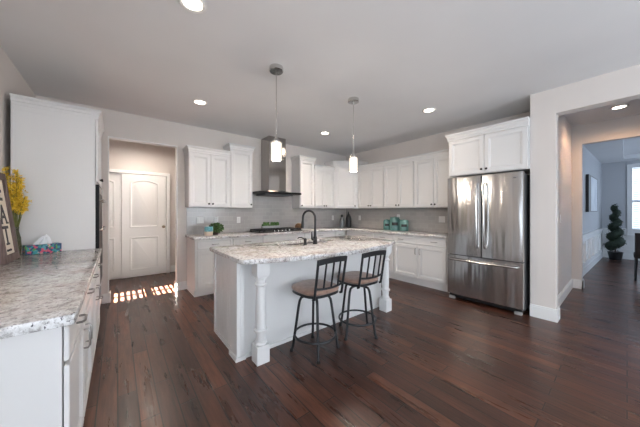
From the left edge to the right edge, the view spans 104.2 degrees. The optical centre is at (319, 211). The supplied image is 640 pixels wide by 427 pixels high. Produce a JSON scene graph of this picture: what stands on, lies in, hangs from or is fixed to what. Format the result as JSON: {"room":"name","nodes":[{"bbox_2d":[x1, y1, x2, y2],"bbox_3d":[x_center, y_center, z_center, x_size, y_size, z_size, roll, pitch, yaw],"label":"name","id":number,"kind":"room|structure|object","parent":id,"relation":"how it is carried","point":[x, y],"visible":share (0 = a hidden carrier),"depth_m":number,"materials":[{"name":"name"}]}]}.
{"room":"kitchen","nodes":[
{"label":"kitchen","id":0,"kind":"room"},
{"bbox_2d":[0,46,35,187],"bbox_3d":[-1.131,-0.075,0.029,0.120,2.760,7.870,0,0,-39],"label":"wall","id":1,"kind":"structure","parent":0,"point":[11,80],"depth_m":2.33,"materials":[{"name":"paint"}]},
{"bbox_2d":[109,139,174,279],"bbox_3d":[-3.861,-0.075,4.916,4.600,2.760,0.120,0,0,-39],"label":"wall","id":2,"kind":"structure","parent":0,"point":[123,155],"depth_m":5.12,"materials":[{"name":"paint"}]},
{"bbox_2d":[109,173,120,279],"bbox_3d":[-4.107,0.281,4.605,0.745,2.023,0.049,0,0,-39],"label":"door","id":3,"kind":"structure","parent":2,"relation":"in","point":[114,178],"depth_m":4.75,"materials":[{"name":"white wood"}]},
{"bbox_2d":[109,169,169,272],"bbox_3d":[-3.850,0.255,4.792,1.660,2.100,0.084,0,0,-39],"label":"trim","id":4,"kind":"structure","parent":2,"relation":"attached to","point":[166,175],"depth_m":5.25,"materials":[{"name":"white wood"}]},
{"bbox_2d":[121,173,165,277],"bbox_3d":[-3.515,0.281,4.999,0.730,2.023,0.101,0,0,-39],"label":"door","id":5,"kind":"structure","parent":2,"relation":"in","point":[143,197],"depth_m":4.99,"materials":[{"name":"white wood"}]},
{"bbox_2d":[170,265,174,271],"bbox_3d":[-2.621,1.238,5.833,1.520,0.135,0.018,0,0,-39],"label":"baseboard","id":6,"kind":"structure","parent":2,"relation":"attached to","point":[172,268],"depth_m":5.37,"materials":[{"name":"white wood"}]},
{"bbox_2d":[36,95,345,303],"bbox_3d":[-1.478,-0.075,4.892,5.710,2.760,0.120,0,0,-39],"label":"wall","id":7,"kind":"structure","parent":0,"point":[116,123],"depth_m":4.14,"materials":[{"name":"paint"}]},
{"bbox_2d":[102,293,108,303],"bbox_3d":[-3.039,1.238,3.537,0.078,0.135,0.018,0,0,-39],"label":"baseboard","id":8,"kind":"structure","parent":7,"relation":"attached to","point":[105,299],"depth_m":3.53,"materials":[{"name":"white"}]},
{"bbox_2d":[108,136,177,292],"bbox_3d":[-2.726,0.115,3.880,0.878,2.381,0.128,0,0,-39],"label":"trim","id":9,"kind":"structure","parent":7,"relation":"attached to","point":[109,137],"depth_m":4.10,"materials":[{"name":"white wood"}]},
{"bbox_2d":[176,281,186,290],"bbox_3d":[-2.297,1.238,4.138,0.152,0.135,0.018,0,0,-39],"label":"baseboard","id":10,"kind":"structure","parent":7,"relation":"attached to","point":[182,285],"depth_m":4.13,"materials":[{"name":"white wood"}]},
{"bbox_2d":[197,217,203,222],"bbox_3d":[-2.074,0.150,4.314,0.116,0.116,0.010,0,0,-39],"label":"light switch","id":11,"kind":"object","parent":7,"relation":"attached to","point":[199,219],"visible":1,"depth_m":4.32,"materials":[{"name":"white plastic"}]},
{"bbox_2d":[182,145,230,207],"bbox_3d":[-1.913,-0.552,4.228,0.684,0.970,0.361,0,0,-39],"label":"upper cabinet","id":12,"kind":"object","parent":7,"relation":"attached to","point":[207,170],"visible":1,"depth_m":4.09,"materials":[{"name":"white wood"}]},
{"bbox_2d":[222,143,254,207],"bbox_3d":[-1.488,-0.625,4.573,0.481,1.115,0.361,0,0,-39],"label":"upper cabinet","id":13,"kind":"object","parent":7,"relation":"attached to","point":[241,155],"visible":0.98,"depth_m":4.46,"materials":[{"name":"white wood"}]},
{"bbox_2d":[187,194,345,233],"bbox_3d":[-0.781,0.018,5.375,3.762,0.746,0.008,0,0,-39],"label":"backsplash","id":14,"kind":"structure","parent":7,"relation":"attached to","point":[269,209],"depth_m":5.04,"materials":[{"name":"grey tile"}]},
{"bbox_2d":[252,136,300,196],"bbox_3d":[-0.890,-0.879,4.969,0.920,1.149,0.499,0,0,-39],"label":"range hood","id":15,"kind":"object","parent":7,"relation":"attached to","point":[273,174],"visible":0.91,"depth_m":4.89,"materials":[{"name":"metal"}]},
{"bbox_2d":[290,155,316,207],"bbox_3d":[-0.363,-0.625,5.486,0.458,1.115,0.361,0,0,-39],"label":"upper cabinet","id":16,"kind":"object","parent":7,"relation":"attached to","point":[302,165],"visible":1,"depth_m":5.37,"materials":[{"name":"white wood"}]},
{"bbox_2d":[314,164,334,208],"bbox_3d":[0.016,-0.549,5.793,0.585,0.965,0.361,0,0,-39],"label":"upper cabinet","id":17,"kind":"object","parent":7,"relation":"attached to","point":[323,175],"visible":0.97,"depth_m":5.66,"materials":[{"name":"white wood"}]},
{"bbox_2d":[324,160,368,208],"bbox_3d":[0.627,-0.625,6.029,0.766,1.115,0.766,0,0,-39],"label":"upper cabinet","id":18,"kind":"object","parent":7,"relation":"attached to","point":[345,183],"visible":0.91,"depth_m":5.85,"materials":[{"name":"white wood"}]},
{"bbox_2d":[0,0,639,155],"bbox_3d":[2.675,-1.515,3.845,13.400,0.120,10.600,0,0,-39],"label":"ceiling","id":19,"kind":"structure","parent":0,"point":[474,62],"depth_m":2.40,"materials":[{"name":"paint"}]},
{"bbox_2d":[178,0,206,13],"bbox_3d":[-0.889,-1.449,1.738,0.188,0.011,0.188,0,0,-39],"label":"recessed light","id":20,"kind":"object","parent":19,"relation":"in","point":[194,6],"visible":1,"depth_m":1.76,"materials":[{"name":"white"}]},
{"bbox_2d":[192,99,207,104],"bbox_3d":[-1.598,-1.449,3.319,0.188,0.011,0.188,0,0,-39],"label":"recessed light","id":21,"kind":"object","parent":19,"relation":"in","point":[196,101],"visible":1,"depth_m":3.31,"materials":[{"name":"white"}]},
{"bbox_2d":[269,63,282,161],"bbox_3d":[-0.442,-0.981,2.520,0.140,0.948,0.140,0,0,-39],"label":"pendant light","id":22,"kind":"object","parent":19,"relation":"hanging from","point":[275,69],"visible":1,"depth_m":2.48,"materials":[{"name":"white glass"}]},
{"bbox_2d":[348,97,358,172],"bbox_3d":[0.434,-0.981,3.230,0.140,0.948,0.140,0,0,-39],"label":"pendant light","id":23,"kind":"object","parent":19,"relation":"hanging from","point":[353,159],"visible":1,"depth_m":3.19,"materials":[{"name":"white glass"}]},
{"bbox_2d":[422,107,435,112],"bbox_3d":[1.566,-1.449,3.581,0.188,0.011,0.188,0,0,-39],"label":"recessed light","id":24,"kind":"object","parent":19,"relation":"in","point":[431,109],"visible":1,"depth_m":3.58,"materials":[{"name":"white glass"}]},
{"bbox_2d":[609,104,629,109],"bbox_3d":[4.172,-1.449,3.476,0.188,0.011,0.188,0,0,-39],"label":"recessed light","id":25,"kind":"object","parent":19,"relation":"in","point":[623,105],"visible":1,"depth_m":3.47,"materials":[{"name":"white"}]},
{"bbox_2d":[83,257,639,426],"bbox_3d":[2.675,1.355,3.845,13.400,0.100,10.600,0,0,-39],"label":"floor","id":26,"kind":"structure","parent":0,"point":[436,359],"depth_m":2.08,"materials":[{"name":"brown wood"}]},
{"bbox_2d":[0,301,90,426],"bbox_3d":[-1.390,0.869,0.991,0.682,0.872,0.568,0,0,-39],"label":"base cabinet","id":27,"kind":"object","parent":26,"relation":"on","point":[42,372],"visible":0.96,"depth_m":0.92,"materials":[{"name":"white wood"}]},
{"bbox_2d":[0,248,101,338],"bbox_3d":[-1.883,0.411,1.590,0.670,0.040,2.193,0,0,-39],"label":"countertop","id":28,"kind":"structure","parent":27,"relation":"on","point":[39,292],"depth_m":1.23,"materials":[{"name":"stone"}]},
{"bbox_2d":[0,173,19,264],"bbox_3d":[-2.467,0.043,1.900,0.172,0.695,0.340,0,0,-39],"label":"wooden sign","id":29,"kind":"object","parent":28,"relation":"on","point":[9,249],"visible":1,"depth_m":1.97,"materials":[{"name":"brown wood"}]},
{"bbox_2d":[1,166,31,255],"bbox_3d":[-2.633,0.003,2.142,0.228,0.776,0.212,0,0,-17],"label":"flower vase","id":30,"kind":"object","parent":28,"relation":"on","point":[19,204],"visible":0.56,"depth_m":2.14,"materials":[{"name":"yellow plant"}]},
{"bbox_2d":[22,234,61,254],"bbox_3d":[-2.589,0.304,2.325,0.100,0.172,0.230,0,0,30],"label":"tissue box","id":31,"kind":"object","parent":28,"relation":"on","point":[43,245],"visible":1,"depth_m":2.30,"materials":[{"name":"multicoloured cardboard"}]},
{"bbox_2d":[10,93,105,304],"bbox_3d":[-2.812,0.120,2.776,0.642,2.370,0.850,0,0,-39],"label":"tall cabinet","id":32,"kind":"object","parent":26,"relation":"on","point":[56,146],"visible":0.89,"depth_m":2.46,"materials":[{"name":"white painted wood"},{"name":"black glass"},{"name":"metal"}]},
{"bbox_2d":[95,184,105,283],"bbox_3d":[-2.590,0.280,2.956,0.072,1.130,0.740,0,0,-39],"label":"oven","id":33,"kind":"object","parent":32,"relation":"in","point":[98,190],"depth_m":2.69,"materials":[{"name":"silver metal"}]},
{"bbox_2d":[83,282,94,416],"bbox_3d":[-1.724,0.869,1.402,0.682,0.872,0.488,0,0,-39],"label":"base cabinet","id":34,"kind":"object","parent":26,"relation":"on","point":[87,301],"visible":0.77,"depth_m":1.60,"materials":[{"name":"white wood"}]},
{"bbox_2d":[90,269,100,372],"bbox_3d":[-2.030,0.869,1.779,0.682,0.872,0.478,0,0,-39],"label":"base cabinet","id":35,"kind":"object","parent":26,"relation":"on","point":[93,282],"visible":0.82,"depth_m":2.06,"materials":[{"name":"white wood"}]},
{"bbox_2d":[95,258,102,342],"bbox_3d":[-2.378,0.869,2.208,0.682,0.872,0.623,0,0,-39],"label":"base cabinet","id":36,"kind":"object","parent":26,"relation":"on","point":[97,279],"visible":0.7,"depth_m":2.47,"materials":[{"name":"white wood"}]},
{"bbox_2d":[187,238,231,296],"bbox_3d":[-1.825,0.869,4.122,0.558,0.872,0.624,0,0,-39],"label":"base cabinet","id":37,"kind":"object","parent":26,"relation":"on","point":[200,261],"visible":0.53,"depth_m":3.85,"materials":[{"name":"white wood"}]},
{"bbox_2d":[232,236,261,244],"bbox_3d":[-1.402,0.869,4.465,0.528,0.872,0.624,0,0,-39],"label":"base cabinet","id":38,"kind":"object","parent":26,"relation":"on","point":[254,239],"visible":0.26,"depth_m":4.23,"materials":[{"name":"white wood"}]},
{"bbox_2d":[252,263,269,366],"bbox_3d":[-0.517,0.869,2.172,0.120,0.872,0.120,0,0,-39],"label":"island post","id":39,"kind":"object","parent":26,"relation":"on","point":[260,346],"visible":1,"depth_m":2.13,"materials":[{"name":"white wood"}]},
{"bbox_2d":[262,233,303,242],"bbox_3d":[-0.843,0.869,4.919,0.908,0.872,0.624,0,0,-39],"label":"base cabinet","id":40,"kind":"object","parent":26,"relation":"on","point":[269,238],"visible":0.08,"depth_m":4.66,"materials":[{"name":"white wood"}]},
{"bbox_2d":[214,249,380,362],"bbox_3d":[-0.156,0.869,3.071,2.052,0.872,0.730,0,0,-39],"label":"kitchen island","id":41,"kind":"object","parent":26,"relation":"on","point":[234,287],"visible":0.51,"depth_m":2.50,"materials":[{"name":"white wood"}]},
{"bbox_2d":[209,235,395,264],"bbox_3d":[-0.021,0.411,2.945,2.150,0.040,1.150,0,0,-39],"label":"countertop","id":42,"kind":"structure","parent":41,"relation":"on","point":[277,251],"depth_m":2.55,"materials":[{"name":"stone"}]},
{"bbox_2d":[297,237,306,244],"bbox_3d":[-0.212,0.346,2.908,0.128,0.090,0.043,0,0,19],"label":"soap dispenser","id":43,"kind":"object","parent":42,"relation":"on","point":[305,239],"visible":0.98,"depth_m":2.88,"materials":[{"name":"black metal"}]},
{"bbox_2d":[301,210,317,243],"bbox_3d":[-0.130,0.185,3.031,0.103,0.412,0.224,0,0,-43],"label":"faucet","id":44,"kind":"object","parent":42,"relation":"on","point":[314,238],"visible":1,"depth_m":2.98,"materials":[{"name":"black metal"}]},
{"bbox_2d":[290,256,347,364],"bbox_3d":[-0.024,0.850,2.332,0.412,0.910,0.477,0,0,-41],"label":"bar stool","id":45,"kind":"object","parent":26,"relation":"on","point":[315,289],"visible":1,"depth_m":2.23,"materials":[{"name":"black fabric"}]},
{"bbox_2d":[304,231,334,238],"bbox_3d":[-0.161,0.869,5.471,0.843,0.872,0.624,0,0,-39],"label":"base cabinet","id":46,"kind":"object","parent":26,"relation":"on","point":[328,233],"visible":0.19,"depth_m":5.27,"materials":[{"name":"white wood"}]},
{"bbox_2d":[335,230,344,235],"bbox_3d":[0.293,0.869,5.840,0.322,0.872,0.624,0,0,-39],"label":"base cabinet","id":47,"kind":"object","parent":26,"relation":"on","point":[342,232],"visible":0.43,"depth_m":5.62,"materials":[{"name":"white wood"}]},
{"bbox_2d":[336,250,385,340],"bbox_3d":[0.415,0.850,2.686,0.470,0.910,0.506,0,0,-37],"label":"bar stool","id":48,"kind":"object","parent":26,"relation":"on","point":[358,279],"visible":0.95,"depth_m":2.56,"materials":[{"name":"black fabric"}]},
{"bbox_2d":[347,230,394,278],"bbox_3d":[1.213,0.869,5.409,0.624,0.872,1.265,0,0,-39],"label":"base cabinet","id":49,"kind":"object","parent":26,"relation":"on","point":[351,233],"visible":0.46,"depth_m":4.92,"materials":[{"name":"white wood"}]},
{"bbox_2d":[379,245,391,312],"bbox_3d":[0.864,0.869,3.287,0.120,0.872,0.120,0,0,-39],"label":"island post","id":50,"kind":"object","parent":26,"relation":"on","point":[385,302],"visible":0.9,"depth_m":3.25,"materials":[{"name":"white wood"}]},
{"bbox_2d":[394,234,449,292],"bbox_3d":[1.938,0.869,4.516,0.624,0.872,1.028,0,0,-39],"label":"base cabinet","id":51,"kind":"object","parent":26,"relation":"on","point":[419,260],"visible":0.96,"depth_m":4.30,"materials":[{"name":"white wood"}]},
{"bbox_2d":[185,226,447,239],"bbox_3d":[0.125,0.411,4.239,3.786,0.040,2.896,0,0,-39],"label":"countertop","id":52,"kind":"structure","parent":51,"relation":"on","point":[321,229],"depth_m":4.59,"materials":[{"name":"stone"}]},
{"bbox_2d":[204,226,212,235],"bbox_3d":[-1.773,0.318,3.970,0.132,0.144,0.132,0,0,-39],"label":"ceramic pot","id":53,"kind":"object","parent":52,"relation":"on","point":[208,231],"visible":1,"depth_m":3.92,"materials":[{"name":"beige"}]},
{"bbox_2d":[209,222,223,234],"bbox_3d":[-1.727,0.286,4.164,0.260,0.209,0.253,0,0,-13],"label":"potted plant","id":54,"kind":"object","parent":52,"relation":"on","point":[216,226],"visible":0.79,"depth_m":4.13,"materials":[{"name":"green plant"}]},
{"bbox_2d":[250,227,301,232],"bbox_3d":[-0.857,0.366,4.913,0.920,0.050,0.470,0,0,-39],"label":"cooktop","id":55,"kind":"object","parent":52,"relation":"in","point":[283,229],"visible":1,"depth_m":4.78,"materials":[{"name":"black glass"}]},
{"bbox_2d":[261,222,279,227],"bbox_3d":[-1.013,0.303,5.130,0.405,0.174,0.066,0,0,-39],"label":"planter","id":56,"kind":"object","parent":55,"relation":"on","point":[265,224],"visible":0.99,"depth_m":5.11,"materials":[{"name":"grey"}]},
{"bbox_2d":[295,223,300,229],"bbox_3d":[-0.452,0.321,5.326,0.170,0.140,0.168,0,0,-39],"label":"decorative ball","id":57,"kind":"object","parent":52,"relation":"on","point":[298,225],"visible":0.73,"depth_m":5.27,"materials":[{"name":"brown"}]},
{"bbox_2d":[339,214,344,227],"bbox_3d":[0.528,0.233,5.966,0.124,0.314,0.124,0,0,-39],"label":"bottle","id":58,"kind":"object","parent":52,"relation":"on","point":[342,222],"visible":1,"depth_m":5.92,"materials":[{"name":"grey glass"}]},
{"bbox_2d":[346,211,350,227],"bbox_3d":[0.693,0.198,6.042,0.140,0.384,0.140,0,0,-39],"label":"bottle","id":59,"kind":"object","parent":52,"relation":"on","point":[348,217],"visible":0.95,"depth_m":5.99,"materials":[{"name":"black glass"}]},
{"bbox_2d":[383,219,389,229],"bbox_3d":[1.421,0.278,5.293,0.147,0.224,0.144,0,0,-39],"label":"canister","id":60,"kind":"object","parent":52,"relation":"on","point":[386,223],"visible":0.97,"depth_m":5.23,"materials":[{"name":"teal ceramic"}]},
{"bbox_2d":[390,216,399,230],"bbox_3d":[1.544,0.248,5.142,0.207,0.284,0.204,0,0,-39],"label":"canister","id":61,"kind":"object","parent":52,"relation":"on","point":[394,221],"visible":0.94,"depth_m":5.05,"materials":[{"name":"teal ceramic"}]},
{"bbox_2d":[399,219,408,230],"bbox_3d":[1.677,0.275,4.977,0.179,0.232,0.176,0,0,-39],"label":"canister","id":62,"kind":"object","parent":52,"relation":"on","point":[403,224],"visible":1,"depth_m":4.91,"materials":[{"name":"teal ceramic"}]},
{"bbox_2d":[448,171,529,315],"bbox_3d":[2.470,0.405,3.631,0.809,1.800,0.912,0,0,-39],"label":"refrigerator","id":63,"kind":"object","parent":26,"relation":"on","point":[489,215],"visible":0.98,"depth_m":3.33,"materials":[{"name":"grey metal"}]},
{"bbox_2d":[604,203,625,260],"bbox_3d":[7.930,0.547,6.700,0.396,1.515,0.425,0,0,-9],"label":"topiary","id":64,"kind":"object","parent":26,"relation":"on","point":[615,241],"visible":1,"depth_m":6.64,"materials":[{"name":"green plant"}]},
{"bbox_2d":[607,251,623,260],"bbox_3d":[7.934,1.196,6.696,0.290,0.216,0.290,0,0,-39],"label":"pot","id":65,"kind":"object","parent":26,"relation":"on","point":[613,255],"depth_m":6.62,"materials":[{"name":"black metal"}]},
{"bbox_2d":[633,233,639,280],"bbox_3d":[6.184,0.855,4.631,0.520,0.900,0.440,0,0,-39],"label":"dining chair","id":66,"kind":"object","parent":26,"relation":"on","point":[636,253],"visible":1,"depth_m":4.64,"materials":[{"name":"black wood"}]},
{"bbox_2d":[346,112,529,234],"bbox_3d":[1.960,-0.075,5.091,0.120,2.760,3.905,0,0,-39],"label":"wall","id":67,"kind":"structure","parent":0,"point":[437,142],"depth_m":5.00,"materials":[{"name":"paint"}]},
{"bbox_2d":[358,161,383,207],"bbox_3d":[1.222,-0.557,5.618,0.361,0.980,0.725,0,0,-39],"label":"upper cabinet","id":68,"kind":"object","parent":67,"relation":"attached to","point":[370,176],"visible":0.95,"depth_m":5.49,"materials":[{"name":"white wood"}]},
{"bbox_2d":[346,208,447,232],"bbox_3d":[1.603,0.162,5.430,0.008,0.458,2.912,0,0,-39],"label":"backsplash","id":69,"kind":"structure","parent":67,"relation":"attached to","point":[420,219],"depth_m":5.15,"materials":[{"name":"grey tile"}]},
{"bbox_2d":[383,156,413,207],"bbox_3d":[1.667,-0.557,5.069,0.361,0.980,0.688,0,0,-39],"label":"upper cabinet","id":70,"kind":"object","parent":67,"relation":"attached to","point":[399,172],"visible":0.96,"depth_m":4.95,"materials":[{"name":"white wood"}]},
{"bbox_2d":[413,149,452,207],"bbox_3d":[2.124,-0.557,4.505,0.361,0.980,0.760,0,0,-39],"label":"upper cabinet","id":71,"kind":"object","parent":67,"relation":"attached to","point":[431,169],"visible":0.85,"depth_m":4.44,"materials":[{"name":"white wood"}]},
{"bbox_2d":[439,216,444,222],"bbox_3d":[2.255,0.150,4.611,0.010,0.116,0.116,0,0,-39],"label":"light switch","id":72,"kind":"object","parent":67,"relation":"attached to","point":[441,218],"visible":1,"depth_m":4.60,"materials":[{"name":"white plastic"}]},
{"bbox_2d":[445,116,529,177],"bbox_3d":[2.531,-0.850,3.687,0.744,0.634,1.002,0,0,-39],"label":"upper cabinet","id":73,"kind":"object","parent":67,"relation":"attached to","point":[503,147],"visible":0.96,"depth_m":3.40,"materials":[{"name":"white wood"}]},
{"bbox_2d":[530,64,639,308],"bbox_3d":[4.673,-0.075,2.224,2.040,2.760,3.965,0,0,-39],"label":"wall","id":74,"kind":"structure","parent":0,"point":[550,130],"depth_m":3.02,"materials":[{"name":"paint"}]},
{"bbox_2d":[530,304,557,322],"bbox_3d":[2.704,1.230,3.017,0.018,0.150,0.253,0,0,-39],"label":"baseboard","id":75,"kind":"structure","parent":74,"relation":"attached to","point":[550,314],"depth_m":3.00,"materials":[{"name":"white wood"}]},
{"bbox_2d":[556,306,559,320],"bbox_3d":[2.851,1.230,2.984,0.168,0.150,0.018,0,0,-39],"label":"baseboard","id":76,"kind":"structure","parent":74,"relation":"attached to","point":[558,307],"depth_m":2.99,"materials":[{"name":"white wood"}]},
{"bbox_2d":[558,279,572,305],"bbox_3d":[3.599,1.230,3.681,1.872,0.150,0.018,0,0,-39],"label":"baseboard","id":77,"kind":"structure","parent":74,"relation":"attached to","point":[562,295],"depth_m":3.74,"materials":[{"name":"white wood"}]},
{"bbox_2d":[583,146,601,233],"bbox_3d":[6.243,-0.075,5.829,4.700,2.760,0.120,0,0,-37],"label":"wall","id":78,"kind":"structure","parent":0,"point":[592,221],"depth_m":5.87,"materials":[{"name":"paint"}]},
{"bbox_2d":[586,174,597,211],"bbox_3d":[6.242,-0.385,5.717,1.440,0.800,0.046,0,0,-37],"label":"wall art","id":79,"kind":"object","parent":78,"relation":"attached to","point":[591,182],"visible":1,"depth_m":5.51,"materials":[{"name":"fabric"}]},
{"bbox_2d":[583,228,603,275],"bbox_3d":[6.262,0.887,5.746,4.530,0.835,0.035,0,0,-37],"label":"wainscoting","id":80,"kind":"structure","parent":78,"relation":"attached to","point":[593,240],"depth_m":5.82,"materials":[{"name":"white wood"}]},
{"bbox_2d":[583,140,639,163],"bbox_3d":[7.382,-1.405,4.329,4.580,0.100,3.820,0,0,-39],"label":"ceiling","id":81,"kind":"structure","parent":78,"relation":"attached to","point":[611,151],"depth_m":5.75,"materials":[{"name":"paint"}]},
{"bbox_2d":[572,114,639,279],"bbox_3d":[5.512,-0.075,2.905,0.120,2.760,3.965,0,0,-39],"label":"wall","id":82,"kind":"structure","parent":0,"point":[627,127],"depth_m":4.20,"materials":[{"name":"paint"}]},
{"bbox_2d":[573,279,583,288],"bbox_3d":[4.363,1.230,4.211,0.018,0.150,0.123,0,0,-39],"label":"baseboard","id":83,"kind":"structure","parent":82,"relation":"attached to","point":[577,283],"depth_m":4.21,"materials":[{"name":"white wood"}]},
{"bbox_2d":[602,160,639,251],"bbox_3d":[9.150,-0.075,5.880,0.120,2.760,4.000,0,0,-39],"label":"wall","id":84,"kind":"structure","parent":0,"point":[614,175],"depth_m":6.95,"materials":[{"name":"paint"}]},
{"bbox_2d":[603,228,639,260],"bbox_3d":[8.812,0.887,6.172,0.034,0.835,2.400,0,0,-39],"label":"wainscoting","id":85,"kind":"structure","parent":84,"relation":"attached to","point":[628,248],"depth_m":6.78,"materials":[{"name":"white wood"}]},
{"bbox_2d":[627,163,639,238],"bbox_3d":[8.754,-0.270,6.305,0.140,2.010,1.260,0,0,-39],"label":"window","id":86,"kind":"structure","parent":84,"relation":"in","point":[633,174],"depth_m":6.71,"materials":[{"name":"white glass"}]},
{"bbox_2d":[633,168,639,228],"bbox_3d":[8.762,-0.273,6.312,0.038,1.775,1.040,0,0,-39],"label":"blind","id":87,"kind":"object","parent":86,"relation":"attached to","point":[636,171],"depth_m":6.69,"materials":[{"name":"white"}]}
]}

